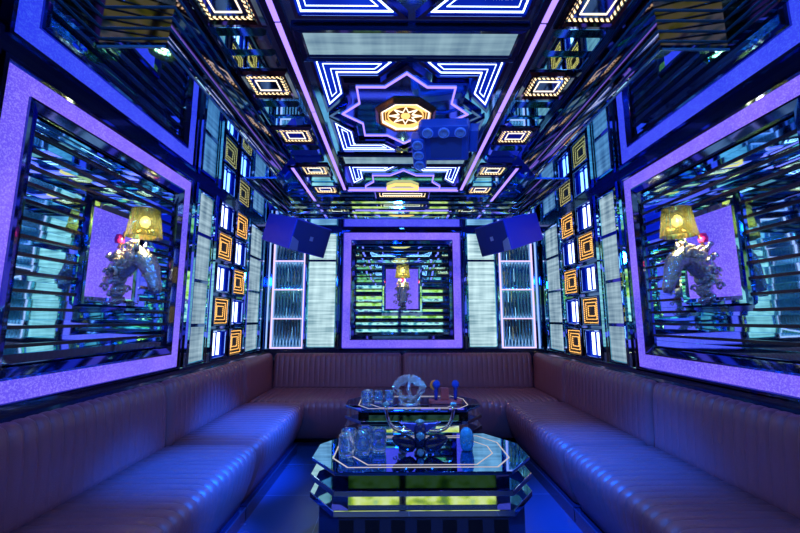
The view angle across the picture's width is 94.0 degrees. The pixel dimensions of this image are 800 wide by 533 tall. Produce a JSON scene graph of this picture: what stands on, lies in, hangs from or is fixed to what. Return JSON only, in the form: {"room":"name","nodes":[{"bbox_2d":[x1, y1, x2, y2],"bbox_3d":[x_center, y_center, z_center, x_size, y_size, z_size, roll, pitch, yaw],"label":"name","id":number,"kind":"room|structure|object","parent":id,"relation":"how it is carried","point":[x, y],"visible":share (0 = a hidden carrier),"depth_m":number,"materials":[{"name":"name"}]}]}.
{"room":"entertainment venue","nodes":[
{"label":"entertainment venue","id":0,"kind":"room"},
{"bbox_2d":[2,194,266,364],"bbox_3d":[-1.792,0.123,1.583,0.100,2.800,6.600,0,-8,0],"label":"wall","id":1,"kind":"structure","parent":0,"point":[76,308],"depth_m":2.39,"materials":[{"name":"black mirror"}]},
{"bbox_2d":[0,48,194,411],"bbox_3d":[-1.714,-0.062,2.231,0.066,1.570,1.550,0,-8,0],"label":"mirror panel","id":2,"kind":"object","parent":1,"relation":"attached to","point":[56,151],"visible":0.86,"depth_m":1.94,"materials":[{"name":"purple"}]},
{"bbox_2d":[99,206,162,305],"bbox_3d":[-1.595,-0.058,2.214,0.306,0.585,0.270,-4,-9,26],"label":"wall lamp","id":3,"kind":"object","parent":2,"relation":"attached to","point":[144,223],"visible":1,"depth_m":2.19,"materials":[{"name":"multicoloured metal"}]},
{"bbox_2d":[0,38,264,229],"bbox_3d":[-1.718,-0.914,1.730,0.050,0.065,6.600,0,-8,0],"label":"trim","id":4,"kind":"structure","parent":1,"relation":"attached to","point":[203,186],"depth_m":2.22,"materials":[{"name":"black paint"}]},
{"bbox_2d":[0,349,265,422],"bbox_3d":[-1.691,0.676,1.506,0.100,0.165,6.600,0,-8,0],"label":"trim","id":5,"kind":"structure","parent":1,"relation":"attached to","point":[23,411],"depth_m":2.17,"materials":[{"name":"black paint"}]},
{"bbox_2d":[0,0,292,218],"bbox_3d":[-1.339,-1.092,1.462,0.803,0.226,6.014,0,-8,0],"label":"trim","id":6,"kind":"structure","parent":1,"relation":"attached to","point":[153,66],"depth_m":1.90,"materials":[{"name":"blue mirror"}]},
{"bbox_2d":[180,182,198,367],"bbox_3d":[-1.725,0.043,3.034,0.058,1.515,0.060,0,-8,0],"label":"trim","id":7,"kind":"structure","parent":1,"relation":"attached to","point":[196,186],"depth_m":3.02,"materials":[{"name":"metal"}]},
{"bbox_2d":[185,189,215,365],"bbox_3d":[-1.725,0.084,3.205,0.060,1.470,0.280,0,-8,0],"label":"panel","id":8,"kind":"object","parent":1,"relation":"attached to","point":[197,326],"visible":0.85,"depth_m":3.21,"materials":[{"name":"white fabric"}]},
{"bbox_2d":[202,195,219,362],"bbox_3d":[-1.728,0.093,3.391,0.058,1.515,0.080,0,-8,0],"label":"trim","id":9,"kind":"structure","parent":1,"relation":"attached to","point":[217,198],"depth_m":3.38,"materials":[{"name":"metal"}]},
{"bbox_2d":[208,328,227,360],"bbox_3d":[-1.728,0.729,3.518,0.060,0.280,0.310,0,-8,0],"label":"light","id":10,"kind":"object","parent":1,"relation":"attached to","point":[218,337],"visible":0.87,"depth_m":3.55,"materials":[{"name":"blue glass"}]},
{"bbox_2d":[211,296,229,325],"bbox_3d":[-1.728,0.427,3.561,0.060,0.280,0.310,0,-8,0],"label":"light","id":11,"kind":"object","parent":1,"relation":"attached to","point":[220,305],"visible":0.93,"depth_m":3.57,"materials":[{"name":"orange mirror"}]},
{"bbox_2d":[213,262,231,293],"bbox_3d":[-1.729,0.120,3.604,0.060,0.280,0.310,0,-8,0],"label":"light","id":12,"kind":"object","parent":1,"relation":"attached to","point":[222,274],"visible":0.87,"depth_m":3.63,"materials":[{"name":"blue glass"}]},
{"bbox_2d":[215,230,232,263],"bbox_3d":[-1.729,-0.187,3.647,0.060,0.280,0.310,0,-8,0],"label":"light","id":13,"kind":"object","parent":1,"relation":"attached to","point":[224,245],"visible":0.93,"depth_m":3.65,"materials":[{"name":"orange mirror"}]},
{"bbox_2d":[217,199,234,234],"bbox_3d":[-1.729,-0.484,3.689,0.060,0.280,0.310,0,-8,0],"label":"light","id":14,"kind":"object","parent":1,"relation":"attached to","point":[226,216],"visible":0.87,"depth_m":3.72,"materials":[{"name":"white glass"}]},
{"bbox_2d":[226,328,242,356],"bbox_3d":[-1.731,0.780,3.880,0.060,0.280,0.310,0,-8,0],"label":"light","id":15,"kind":"object","parent":1,"relation":"attached to","point":[234,335],"visible":0.94,"depth_m":3.87,"materials":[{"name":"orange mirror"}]},
{"bbox_2d":[228,298,243,325],"bbox_3d":[-1.732,0.478,3.922,0.060,0.280,0.310,0,-8,0],"label":"light","id":16,"kind":"object","parent":1,"relation":"attached to","point":[236,306],"visible":0.88,"depth_m":3.95,"materials":[{"name":"blue glass"}]},
{"bbox_2d":[227,268,245,296],"bbox_3d":[-1.732,0.171,3.966,0.060,0.280,0.310,0,-8,0],"label":"light","id":17,"kind":"object","parent":1,"relation":"attached to","point":[238,277],"visible":0.94,"depth_m":3.97,"materials":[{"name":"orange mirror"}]},
{"bbox_2d":[229,238,247,268],"bbox_3d":[-1.732,-0.136,4.009,0.060,0.280,0.310,0,-8,0],"label":"light","id":18,"kind":"object","parent":1,"relation":"attached to","point":[239,255],"visible":0.88,"depth_m":4.04,"materials":[{"name":"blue glass"}]},
{"bbox_2d":[231,210,248,241],"bbox_3d":[-1.732,-0.433,4.051,0.060,0.280,0.310,0,-8,0],"label":"light","id":19,"kind":"object","parent":1,"relation":"attached to","point":[241,224],"visible":0.93,"depth_m":4.04,"materials":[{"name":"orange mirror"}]},
{"bbox_2d":[238,218,250,353],"bbox_3d":[-1.734,0.200,4.153,0.058,1.515,0.060,0,-8,0],"label":"trim","id":20,"kind":"structure","parent":1,"relation":"attached to","point":[248,242],"depth_m":4.15,"materials":[{"name":"silver mirror"}]},
{"bbox_2d":[244,223,263,352],"bbox_3d":[-1.735,0.251,4.386,0.060,1.470,0.405,0,-8,0],"label":"panel","id":21,"kind":"object","parent":1,"relation":"attached to","point":[256,242],"visible":0.83,"depth_m":4.39,"materials":[{"name":"white fabric"}]},
{"bbox_2d":[262,213,331,257],"bbox_3d":[-1.141,-0.356,4.045,0.420,0.334,0.743,17,-1,-44],"label":"wall speaker","id":22,"kind":"object","parent":1,"relation":"attached to","point":[292,233],"visible":0.99,"depth_m":3.80,"materials":[{"name":"blue paint"}]},
{"bbox_2d":[289,220,330,256],"bbox_3d":[-0.904,-0.279,3.784,0.364,0.320,0.322,0,-8,0],"label":"grille","id":23,"kind":"object","parent":22,"relation":"attached to","point":[306,237],"depth_m":3.76,"materials":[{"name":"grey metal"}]},
{"bbox_2d":[268,243,537,367],"bbox_3d":[0.040,0.591,4.916,3.820,2.800,0.100,0,-8,0],"label":"wall","id":24,"kind":"structure","parent":0,"point":[383,314],"depth_m":4.86,"materials":[{"name":"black mirror"}]},
{"bbox_2d":[262,241,272,348],"bbox_3d":[-1.729,0.300,4.862,0.060,1.515,0.058,0,-8,0],"label":"trim","id":25,"kind":"structure","parent":24,"relation":"attached to","point":[269,245],"depth_m":4.83,"materials":[{"name":"silver mirror"}]},
{"bbox_2d":[269,244,304,348],"bbox_3d":[-1.452,0.303,4.866,0.415,1.500,0.055,0,-8,0],"label":"grid","id":26,"kind":"object","parent":24,"relation":"attached to","point":[287,304],"visible":0.7,"depth_m":4.84,"materials":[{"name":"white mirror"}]},
{"bbox_2d":[305,232,338,348],"bbox_3d":[-1.014,0.297,4.868,0.390,1.510,0.060,0,-8,0],"label":"panel","id":27,"kind":"object","parent":24,"relation":"attached to","point":[322,273],"visible":0.79,"depth_m":4.84,"materials":[{"name":"white fabric"}]},
{"bbox_2d":[336,232,340,348],"bbox_3d":[-0.797,0.300,4.870,0.035,1.515,0.058,0,-8,0],"label":"trim","id":28,"kind":"structure","parent":24,"relation":"attached to","point":[339,245],"depth_m":4.84,"materials":[{"name":"silver metal"}]},
{"bbox_2d":[339,230,464,349],"bbox_3d":[0.026,0.295,4.874,1.640,1.606,0.066,0,-8,0],"label":"mirror panel","id":29,"kind":"object","parent":24,"relation":"attached to","point":[367,286],"visible":0.97,"depth_m":4.87,"materials":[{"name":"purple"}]},
{"bbox_2d":[393,263,411,310],"bbox_3d":[0.032,0.267,4.744,0.248,0.585,0.338,0,-8,0],"label":"wall lamp","id":30,"kind":"object","parent":29,"relation":"attached to","point":[402,269],"visible":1,"depth_m":4.69,"materials":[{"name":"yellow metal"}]},
{"bbox_2d":[265,348,540,362],"bbox_3d":[0.041,1.129,4.739,3.620,0.165,0.100,0,-8,0],"label":"trim","id":31,"kind":"structure","parent":24,"relation":"attached to","point":[532,351],"depth_m":4.74,"materials":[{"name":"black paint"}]},
{"bbox_2d":[256,199,550,229],"bbox_3d":[0.042,-0.637,4.708,3.620,0.226,0.655,0,-8,0],"label":"trim","id":32,"kind":"structure","parent":24,"relation":"attached to","point":[328,213],"depth_m":4.43,"materials":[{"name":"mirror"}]},
{"bbox_2d":[462,232,467,348],"bbox_3d":[0.848,0.300,4.884,0.045,1.515,0.058,0,-8,0],"label":"trim","id":33,"kind":"structure","parent":24,"relation":"attached to","point":[463,233],"depth_m":4.85,"materials":[{"name":"silver mirror"}]},
{"bbox_2d":[465,233,498,347],"bbox_3d":[1.065,0.298,4.885,0.390,1.510,0.060,0,-8,0],"label":"panel","id":34,"kind":"object","parent":24,"relation":"attached to","point":[482,314],"visible":0.78,"depth_m":4.86,"materials":[{"name":"white fabric"}]},
{"bbox_2d":[495,253,501,348],"bbox_3d":[1.283,0.301,4.888,0.045,1.515,0.058,0,-8,0],"label":"trim","id":35,"kind":"structure","parent":24,"relation":"attached to","point":[496,255],"depth_m":4.84,"materials":[{"name":"silver mirror"}]},
{"bbox_2d":[498,244,536,347],"bbox_3d":[1.528,0.303,4.891,0.435,1.500,0.055,0,-8,0],"label":"grid","id":36,"kind":"object","parent":24,"relation":"attached to","point":[518,326],"visible":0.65,"depth_m":4.87,"materials":[{"name":"white metal"}]},
{"bbox_2d":[533,241,543,348],"bbox_3d":[1.810,0.301,4.892,0.060,1.515,0.058,0,-8,0],"label":"trim","id":37,"kind":"structure","parent":24,"relation":"attached to","point":[535,244],"depth_m":4.87,"materials":[{"name":"silver metal"}]},
{"bbox_2d":[237,441,582,532],"bbox_3d":[0.070,1.535,1.400,3.620,0.050,6.600,0,-8,0],"label":"floor","id":38,"kind":"structure","parent":0,"point":[287,507],"depth_m":2.60,"materials":[{"name":"tile"}]},
{"bbox_2d":[0,383,255,532],"bbox_3d":[-1.283,0.946,0.551,0.730,0.884,3.876,0,-8,0],"label":"sofa section","id":39,"kind":"object","parent":38,"relation":"on","point":[104,464],"visible":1,"depth_m":1.78,"materials":[{"name":"red leather"}]},
{"bbox_2d":[161,361,303,520],"bbox_3d":[-1.305,1.305,3.103,0.730,0.884,1.250,0,-8,0],"label":"sofa section","id":40,"kind":"object","parent":38,"relation":"on","point":[204,407],"visible":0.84,"depth_m":2.88,"materials":[{"name":"red leather"}]},
{"bbox_2d":[239,353,569,441],"bbox_3d":[0.046,1.457,4.192,3.450,0.884,0.923,0,-8,0],"label":"sofa section","id":41,"kind":"object","parent":38,"relation":"on","point":[323,383],"visible":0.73,"depth_m":4.53,"materials":[{"name":"red leather"}]},
{"bbox_2d":[345,395,481,433],"bbox_3d":[0.114,1.486,3.281,1.174,0.571,0.618,0,-8,0],"label":"table","id":42,"kind":"object","parent":38,"relation":"on","point":[466,414],"visible":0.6,"depth_m":3.10,"materials":[{"name":"black glass"}]},
{"bbox_2d":[392,374,426,406],"bbox_3d":[0.071,1.062,3.240,0.259,0.257,0.203,5,-10,-33],"label":"ornament","id":43,"kind":"object","parent":42,"relation":"on","point":[409,400],"visible":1,"depth_m":3.22,"materials":[{"name":"white"}]},
{"bbox_2d":[310,433,531,532],"bbox_3d":[0.112,1.315,2.063,1.174,0.571,0.618,0,-8,0],"label":"table","id":44,"kind":"object","parent":38,"relation":"on","point":[484,488],"visible":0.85,"depth_m":1.85,"materials":[{"name":"black glass"}]},
{"bbox_2d":[338,432,354,458],"bbox_3d":[-0.287,0.962,2.008,0.090,0.112,0.090,5,-10,-34],"label":"glass tumbler","id":45,"kind":"object","parent":44,"relation":"on","point":[346,443],"visible":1,"depth_m":1.98,"materials":[{"name":"blue"}]},
{"bbox_2d":[355,430,370,455],"bbox_3d":[-0.204,0.968,2.048,0.090,0.112,0.090,2,-8,-17],"label":"glass tumbler","id":46,"kind":"object","parent":44,"relation":"on","point":[362,437],"visible":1,"depth_m":2.02,"materials":[{"name":"blue"}]},
{"bbox_2d":[371,428,386,452],"bbox_3d":[-0.118,0.974,2.089,0.090,0.112,0.090,0,-8,0],"label":"glass tumbler","id":47,"kind":"object","parent":44,"relation":"on","point":[378,435],"visible":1,"depth_m":2.06,"materials":[{"name":"blue"}]},
{"bbox_2d":[382,402,456,456],"bbox_3d":[0.109,0.885,2.043,0.415,0.274,0.097,0,-8,0],"label":"ornament","id":48,"kind":"object","parent":44,"relation":"on","point":[434,442],"visible":1,"depth_m":2.04,"materials":[{"name":"blue metal"}]},
{"bbox_2d":[460,427,473,450],"bbox_3d":[0.376,0.969,2.102,0.080,0.123,0.084,0,-8,0],"label":"egg ornament","id":49,"kind":"object","parent":44,"relation":"on","point":[466,434],"visible":1,"depth_m":2.08,"materials":[{"name":"teal ceramic"}]},
{"bbox_2d":[506,361,657,522],"bbox_3d":[1.415,1.303,3.106,0.730,0.884,1.290,0,-8,0],"label":"sofa section","id":50,"kind":"object","parent":38,"relation":"on","point":[602,407],"visible":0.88,"depth_m":2.86,"materials":[{"name":"red leather"}]},
{"bbox_2d":[564,382,799,532],"bbox_3d":[1.437,0.943,0.554,0.730,0.884,3.836,0,-8,0],"label":"sofa section","id":51,"kind":"object","parent":38,"relation":"on","point":[716,463],"visible":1,"depth_m":1.84,"materials":[{"name":"red leather"}]},
{"bbox_2d":[198,0,642,214],"bbox_3d":[0.067,-1.213,1.787,3.820,0.100,6.800,0,-8,0],"label":"ceiling","id":52,"kind":"structure","parent":0,"point":[525,176],"depth_m":2.48,"materials":[{"name":"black mirror"}]},
{"bbox_2d":[188,0,267,26],"bbox_3d":[-0.787,-1.168,1.663,0.300,0.022,0.270,0,-8,0],"label":"recessed light","id":53,"kind":"object","parent":52,"relation":"in","point":[221,13],"visible":1,"depth_m":1.71,"materials":[{"name":"gold metal"}]},
{"bbox_2d":[213,32,271,48],"bbox_3d":[-0.789,-1.137,1.880,0.260,0.022,0.090,0,-8,0],"label":"trim","id":54,"kind":"structure","parent":52,"relation":"attached to","point":[227,40],"depth_m":1.86,"materials":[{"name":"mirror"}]},
{"bbox_2d":[226,52,280,66],"bbox_3d":[-0.790,-1.118,2.019,0.260,0.022,0.090,0,-8,0],"label":"trim","id":55,"kind":"structure","parent":52,"relation":"attached to","point":[238,59],"depth_m":2.00,"materials":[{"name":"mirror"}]},
{"bbox_2d":[234,70,298,98],"bbox_3d":[-0.792,-1.086,2.247,0.300,0.022,0.270,0,-8,0],"label":"recessed light","id":56,"kind":"object","parent":52,"relation":"in","point":[267,84],"visible":1,"depth_m":2.23,"materials":[{"name":"gold metal"}]},
{"bbox_2d":[259,104,301,114],"bbox_3d":[-0.794,-1.051,2.494,0.260,0.022,0.090,0,-8,0],"label":"trim","id":57,"kind":"structure","parent":52,"relation":"attached to","point":[295,109],"depth_m":2.48,"materials":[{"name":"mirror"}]},
{"bbox_2d":[267,115,306,124],"bbox_3d":[-0.795,-1.031,2.633,0.260,0.022,0.090,0,-8,0],"label":"trim","id":58,"kind":"structure","parent":52,"relation":"attached to","point":[274,119],"depth_m":2.61,"materials":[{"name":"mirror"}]},
{"bbox_2d":[270,126,318,144],"bbox_3d":[-0.797,-0.999,2.861,0.300,0.022,0.270,0,-8,0],"label":"recessed light","id":59,"kind":"object","parent":52,"relation":"in","point":[293,135],"visible":1,"depth_m":2.85,"materials":[{"name":"gold metal"}]},
{"bbox_2d":[287,166,317,199],"bbox_3d":[-1.001,-0.850,3.939,0.090,0.016,0.980,0,-8,0],"label":"light strip","id":60,"kind":"object","parent":52,"relation":"attached to","point":[294,170],"depth_m":3.80,"materials":[{"name":"blue paint"}]},
{"bbox_2d":[259,0,348,189],"bbox_3d":[-0.575,-1.211,1.377,0.090,0.016,5.400,0,-8,0],"label":"light strip","id":61,"kind":"object","parent":52,"relation":"attached to","point":[273,10],"depth_m":2.15,"materials":[{"name":"blue paint"}]},
{"bbox_2d":[295,164,332,175],"bbox_3d":[-0.803,-0.906,3.524,0.300,0.022,0.270,0,-8,0],"label":"recessed light","id":62,"kind":"object","parent":52,"relation":"in","point":[310,169],"visible":1,"depth_m":3.51,"materials":[{"name":"gold metal"}]},
{"bbox_2d":[289,0,407,18],"bbox_3d":[-0.221,-1.196,1.464,0.523,0.022,0.540,0,-8,0],"label":"recessed light","id":63,"kind":"object","parent":52,"relation":"in","point":[302,9],"visible":1,"depth_m":1.69,"materials":[{"name":"white plastic"}]},
{"bbox_2d":[308,57,405,112],"bbox_3d":[-0.228,-1.085,2.257,0.523,0.022,0.540,0,-8,0],"label":"recessed light","id":64,"kind":"object","parent":52,"relation":"in","point":[329,76],"visible":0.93,"depth_m":2.12,"materials":[{"name":"white plastic"}]},
{"bbox_2d":[329,117,402,151],"bbox_3d":[-0.233,-1.001,2.850,0.523,0.022,0.540,0,-8,0],"label":"recessed light","id":65,"kind":"object","parent":52,"relation":"in","point":[345,135],"visible":0.94,"depth_m":2.97,"materials":[{"name":"white plastic"}]},
{"bbox_2d":[346,167,398,185],"bbox_3d":[-0.240,-0.887,3.658,0.523,0.022,0.540,0,-8,0],"label":"recessed light","id":66,"kind":"object","parent":52,"relation":"in","point":[356,175],"visible":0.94,"depth_m":3.54,"materials":[{"name":"white plastic"}]},
{"bbox_2d":[374,191,430,198],"bbox_3d":[0.026,-0.809,4.214,0.620,0.022,0.240,0,-8,0],"label":"recessed light","id":67,"kind":"object","parent":52,"relation":"in","point":[382,194],"visible":0.98,"depth_m":4.22,"materials":[{"name":"gold metal"}]},
{"bbox_2d":[365,170,439,190],"bbox_3d":[0.030,-0.864,3.783,0.800,0.026,0.520,0,-8,0],"label":"star","id":68,"kind":"object","parent":52,"relation":"attached to","point":[416,188],"visible":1,"depth_m":3.92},
{"bbox_2d":[337,153,471,166],"bbox_3d":[0.039,-0.936,3.298,1.150,0.026,0.230,0,-8,0],"label":"ceiling light panel","id":69,"kind":"object","parent":52,"relation":"attached to","point":[345,159],"visible":0.87,"depth_m":3.32,"materials":[{"name":"blue paint"}]},
{"bbox_2d":[329,62,480,150],"bbox_3d":[0.035,-1.040,2.555,0.962,0.028,0.962,-3,-9,22],"label":"star","id":70,"kind":"object","parent":52,"relation":"attached to","point":[364,95],"visible":0.78,"depth_m":2.38,"materials":[{"name":"blue mirror"}]},
{"bbox_2d":[375,97,436,131],"bbox_3d":[0.038,-1.035,2.570,0.410,0.034,0.410,0,-8,0],"label":"ceiling medallion","id":71,"kind":"object","parent":52,"relation":"attached to","point":[397,114],"visible":0.92,"depth_m":2.53,"materials":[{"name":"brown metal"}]},
{"bbox_2d":[291,24,530,62],"bbox_3d":[0.051,-1.132,1.907,1.150,0.026,0.240,0,-8,0],"label":"ceiling light panel","id":72,"kind":"object","parent":52,"relation":"attached to","point":[408,41],"visible":1,"depth_m":1.88,"materials":[{"name":"blue paint"}]},
{"bbox_2d":[410,167,462,186],"bbox_3d":[0.318,-0.887,3.663,0.523,0.022,0.540,0,-8,0],"label":"recessed light","id":73,"kind":"object","parent":52,"relation":"in","point":[451,175],"visible":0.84,"depth_m":3.54,"materials":[{"name":"white plastic"}]},
{"bbox_2d":[411,118,478,169],"bbox_3d":[0.300,-0.857,2.518,0.452,0.293,0.355,-1,-8,9],"label":"light","id":74,"kind":"object","parent":52,"relation":"hanging from","point":[447,138],"visible":1,"depth_m":2.48,"materials":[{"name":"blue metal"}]},
{"bbox_2d":[414,58,510,112],"bbox_3d":[0.330,-1.085,2.261,0.523,0.022,0.540,0,-8,0],"label":"recessed light","id":75,"kind":"object","parent":52,"relation":"in","point":[487,77],"visible":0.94,"depth_m":2.13,"materials":[{"name":"white plastic"}]},
{"bbox_2d":[416,0,535,19],"bbox_3d":[0.336,-1.196,1.469,0.523,0.022,0.540,0,-8,0],"label":"recessed light","id":76,"kind":"object","parent":52,"relation":"in","point":[437,9],"visible":1,"depth_m":1.69,"materials":[{"name":"blue plastic"}]},
{"bbox_2d":[474,164,512,176],"bbox_3d":[0.877,-0.905,3.538,0.300,0.022,0.270,0,-8,0],"label":"recessed light","id":77,"kind":"object","parent":52,"relation":"in","point":[489,170],"visible":1,"depth_m":3.52,"materials":[{"name":"gold metal"}]},
{"bbox_2d":[488,167,521,200],"bbox_3d":[1.089,-0.850,3.956,0.090,0.016,0.980,0,-8,0],"label":"light strip","id":78,"kind":"object","parent":52,"relation":"attached to","point":[514,171],"depth_m":3.83,"materials":[{"name":"blue paint"}]},
{"bbox_2d":[457,0,564,189],"bbox_3d":[0.685,-1.211,1.388,0.090,0.016,5.400,0,-8,0],"label":"light strip","id":79,"kind":"object","parent":52,"relation":"attached to","point":[549,10],"depth_m":2.15,"materials":[{"name":"blue paint"}]},
{"bbox_2d":[491,126,540,144],"bbox_3d":[0.883,-0.999,2.875,0.300,0.022,0.270,0,-8,0],"label":"recessed light","id":80,"kind":"object","parent":52,"relation":"in","point":[511,135],"visible":1,"depth_m":2.86,"materials":[{"name":"gold metal"}]},
{"bbox_2d":[505,116,544,125],"bbox_3d":[0.885,-1.031,2.647,0.260,0.022,0.090,0,-8,0],"label":"trim","id":81,"kind":"structure","parent":52,"relation":"attached to","point":[511,120],"depth_m":2.63,"materials":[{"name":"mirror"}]},
{"bbox_2d":[510,105,553,114],"bbox_3d":[0.886,-1.050,2.508,0.260,0.022,0.090,0,-8,0],"label":"trim","id":82,"kind":"structure","parent":52,"relation":"attached to","point":[517,109],"depth_m":2.49,"materials":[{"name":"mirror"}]},
{"bbox_2d":[515,71,581,100],"bbox_3d":[0.888,-1.085,2.261,0.300,0.022,0.270,0,-8,0],"label":"recessed light","id":83,"kind":"object","parent":52,"relation":"in","point":[546,85],"visible":1,"depth_m":2.24,"materials":[{"name":"gold metal"}]},
{"bbox_2d":[536,54,590,68],"bbox_3d":[0.890,-1.117,2.033,0.260,0.022,0.090,0,-8,0],"label":"trim","id":84,"kind":"structure","parent":52,"relation":"attached to","point":[547,61],"depth_m":2.02,"materials":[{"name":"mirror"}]},
{"bbox_2d":[546,34,605,50],"bbox_3d":[0.891,-1.137,1.895,0.260,0.022,0.090,0,-8,0],"label":"trim","id":85,"kind":"structure","parent":52,"relation":"attached to","point":[558,42],"depth_m":1.88,"materials":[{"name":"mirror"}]},
{"bbox_2d":[553,0,635,28],"bbox_3d":[0.893,-1.167,1.677,0.300,0.022,0.270,0,-8,0],"label":"recessed light","id":86,"kind":"object","parent":52,"relation":"in","point":[587,14],"visible":1,"depth_m":1.72,"materials":[{"name":"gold metal"}]},
{"bbox_2d":[538,192,799,360],"bbox_3d":[1.928,0.125,1.615,0.100,2.800,6.600,0,-8,0],"label":"wall","id":87,"kind":"structure","parent":0,"point":[726,308],"depth_m":3.63,"materials":[{"name":"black mirror"}]},
{"bbox_2d":[475,213,542,256],"bbox_3d":[1.204,-0.365,4.063,0.703,0.335,0.388,-15,0,-39],"label":"wall speaker","id":88,"kind":"object","parent":87,"relation":"attached to","point":[514,232],"visible":1,"depth_m":3.85,"materials":[{"name":"blue paint"}]},
{"bbox_2d":[475,221,510,255],"bbox_3d":[0.952,-0.286,3.848,0.303,0.302,0.330,0,-8,0],"label":"grille","id":89,"kind":"object","parent":88,"relation":"attached to","point":[495,237],"depth_m":3.82,"materials":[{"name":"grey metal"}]},
{"bbox_2d":[543,222,565,352],"bbox_3d":[1.825,0.245,4.374,0.060,1.470,0.410,0,-8,0],"label":"panel","id":90,"kind":"object","parent":87,"relation":"attached to","point":[551,236],"visible":0.85,"depth_m":4.38,"materials":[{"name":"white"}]},
{"bbox_2d":[558,217,570,353],"bbox_3d":[1.828,0.195,4.139,0.058,1.515,0.060,0,-8,0],"label":"trim","id":91,"kind":"structure","parent":87,"relation":"attached to","point":[559,231],"depth_m":4.13,"materials":[{"name":"metal"}]},
{"bbox_2d":[560,210,579,241],"bbox_3d":[1.828,-0.438,4.036,0.060,0.280,0.310,0,-8,0],"label":"light","id":92,"kind":"object","parent":87,"relation":"attached to","point":[568,230],"visible":0.95,"depth_m":4.03,"materials":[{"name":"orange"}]},
{"bbox_2d":[561,237,581,267],"bbox_3d":[1.828,-0.141,3.994,0.060,0.280,0.310,0,-8,0],"label":"light","id":93,"kind":"object","parent":87,"relation":"attached to","point":[570,247],"visible":0.89,"depth_m":4.02,"materials":[{"name":"blue plastic"}]},
{"bbox_2d":[563,267,582,295],"bbox_3d":[1.828,0.166,3.951,0.060,0.280,0.310,0,-8,0],"label":"light","id":94,"kind":"object","parent":87,"relation":"attached to","point":[571,277],"visible":0.96,"depth_m":3.95,"materials":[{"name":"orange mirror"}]},
{"bbox_2d":[565,297,582,324],"bbox_3d":[1.829,0.473,3.908,0.060,0.280,0.310,0,-8,0],"label":"light","id":95,"kind":"object","parent":87,"relation":"attached to","point":[573,306],"visible":0.88,"depth_m":3.93,"materials":[{"name":"white glass"}]},
{"bbox_2d":[567,327,584,356],"bbox_3d":[1.829,0.775,3.865,0.060,0.280,0.310,0,-8,0],"label":"light","id":96,"kind":"object","parent":87,"relation":"attached to","point":[575,336],"visible":0.94,"depth_m":3.86,"materials":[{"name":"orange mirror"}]},
{"bbox_2d":[575,198,594,233],"bbox_3d":[1.831,-0.489,3.675,0.060,0.280,0.310,0,-8,0],"label":"light","id":97,"kind":"object","parent":87,"relation":"attached to","point":[584,214],"visible":0.87,"depth_m":3.70,"materials":[{"name":"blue plastic"}]},
{"bbox_2d":[577,229,596,262],"bbox_3d":[1.831,-0.192,3.633,0.060,0.280,0.310,0,-8,0],"label":"light","id":98,"kind":"object","parent":87,"relation":"attached to","point":[586,242],"visible":0.94,"depth_m":3.64,"materials":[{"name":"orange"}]},
{"bbox_2d":[579,262,598,293],"bbox_3d":[1.831,0.115,3.590,0.060,0.280,0.310,0,-8,0],"label":"light","id":99,"kind":"object","parent":87,"relation":"attached to","point":[589,281],"visible":0.87,"depth_m":3.62,"materials":[{"name":"blue plastic"}]},
{"bbox_2d":[581,295,601,325],"bbox_3d":[1.832,0.422,3.546,0.060,0.280,0.310,0,-8,0],"label":"light","id":100,"kind":"object","parent":87,"relation":"attached to","point":[591,308],"visible":0.94,"depth_m":3.54,"materials":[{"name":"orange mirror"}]},
{"bbox_2d":[583,328,604,360],"bbox_3d":[1.832,0.724,3.504,0.060,0.280,0.310,0,-8,0],"label":"light","id":101,"kind":"object","parent":87,"relation":"attached to","point":[593,337],"visible":0.87,"depth_m":3.53,"materials":[{"name":"blue plastic"}]},
{"bbox_2d":[592,195,611,362],"bbox_3d":[1.834,0.087,3.376,0.058,1.515,0.080,0,-8,0],"label":"trim","id":102,"kind":"structure","parent":87,"relation":"attached to","point":[594,198],"depth_m":3.36,"materials":[{"name":"metal"}]},
{"bbox_2d":[597,188,629,365],"bbox_3d":[1.835,0.079,3.191,0.060,1.470,0.280,0,-8,0],"label":"panel","id":103,"kind":"object","parent":87,"relation":"attached to","point":[617,335],"visible":0.86,"depth_m":3.19,"materials":[{"name":"white fabric"}]},
{"bbox_2d":[615,181,635,367],"bbox_3d":[1.837,0.037,3.020,0.058,1.515,0.060,0,-8,0],"label":"trim","id":104,"kind":"structure","parent":87,"relation":"attached to","point":[617,185],"depth_m":3.00,"materials":[{"name":"metal"}]},
{"bbox_2d":[514,0,799,218],"bbox_3d":[1.478,-1.092,1.486,0.803,0.226,6.014,0,-8,0],"label":"trim","id":105,"kind":"structure","parent":87,"relation":"attached to","point":[672,65],"depth_m":1.95,"materials":[{"name":"blue mirror"}]},
{"bbox_2d":[540,348,799,414],"bbox_3d":[1.829,0.677,1.536,0.100,0.165,6.600,0,-8,0],"label":"trim","id":106,"kind":"structure","parent":87,"relation":"attached to","point":[767,401],"depth_m":2.32,"materials":[{"name":"blue paint"}]},
{"bbox_2d":[540,58,799,228],"bbox_3d":[1.852,-0.913,1.760,0.050,0.065,6.600,0,-8,0],"label":"trim","id":107,"kind":"structure","parent":87,"relation":"attached to","point":[610,185],"depth_m":2.41,"materials":[{"name":"blue paint"}]},
{"bbox_2d":[620,66,799,403],"bbox_3d":[1.840,-0.067,2.219,0.066,1.570,1.550,0,-8,0],"label":"mirror panel","id":108,"kind":"object","parent":87,"relation":"attached to","point":[752,150],"visible":0.86,"depth_m":2.07,"materials":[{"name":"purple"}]},
{"bbox_2d":[659,205,726,305],"bbox_3d":[1.708,-0.060,2.218,0.338,0.585,0.248,0,-8,0],"label":"wall lamp","id":109,"kind":"object","parent":108,"relation":"attached to","point":[676,222],"visible":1,"depth_m":2.17,"materials":[{"name":"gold metal"}]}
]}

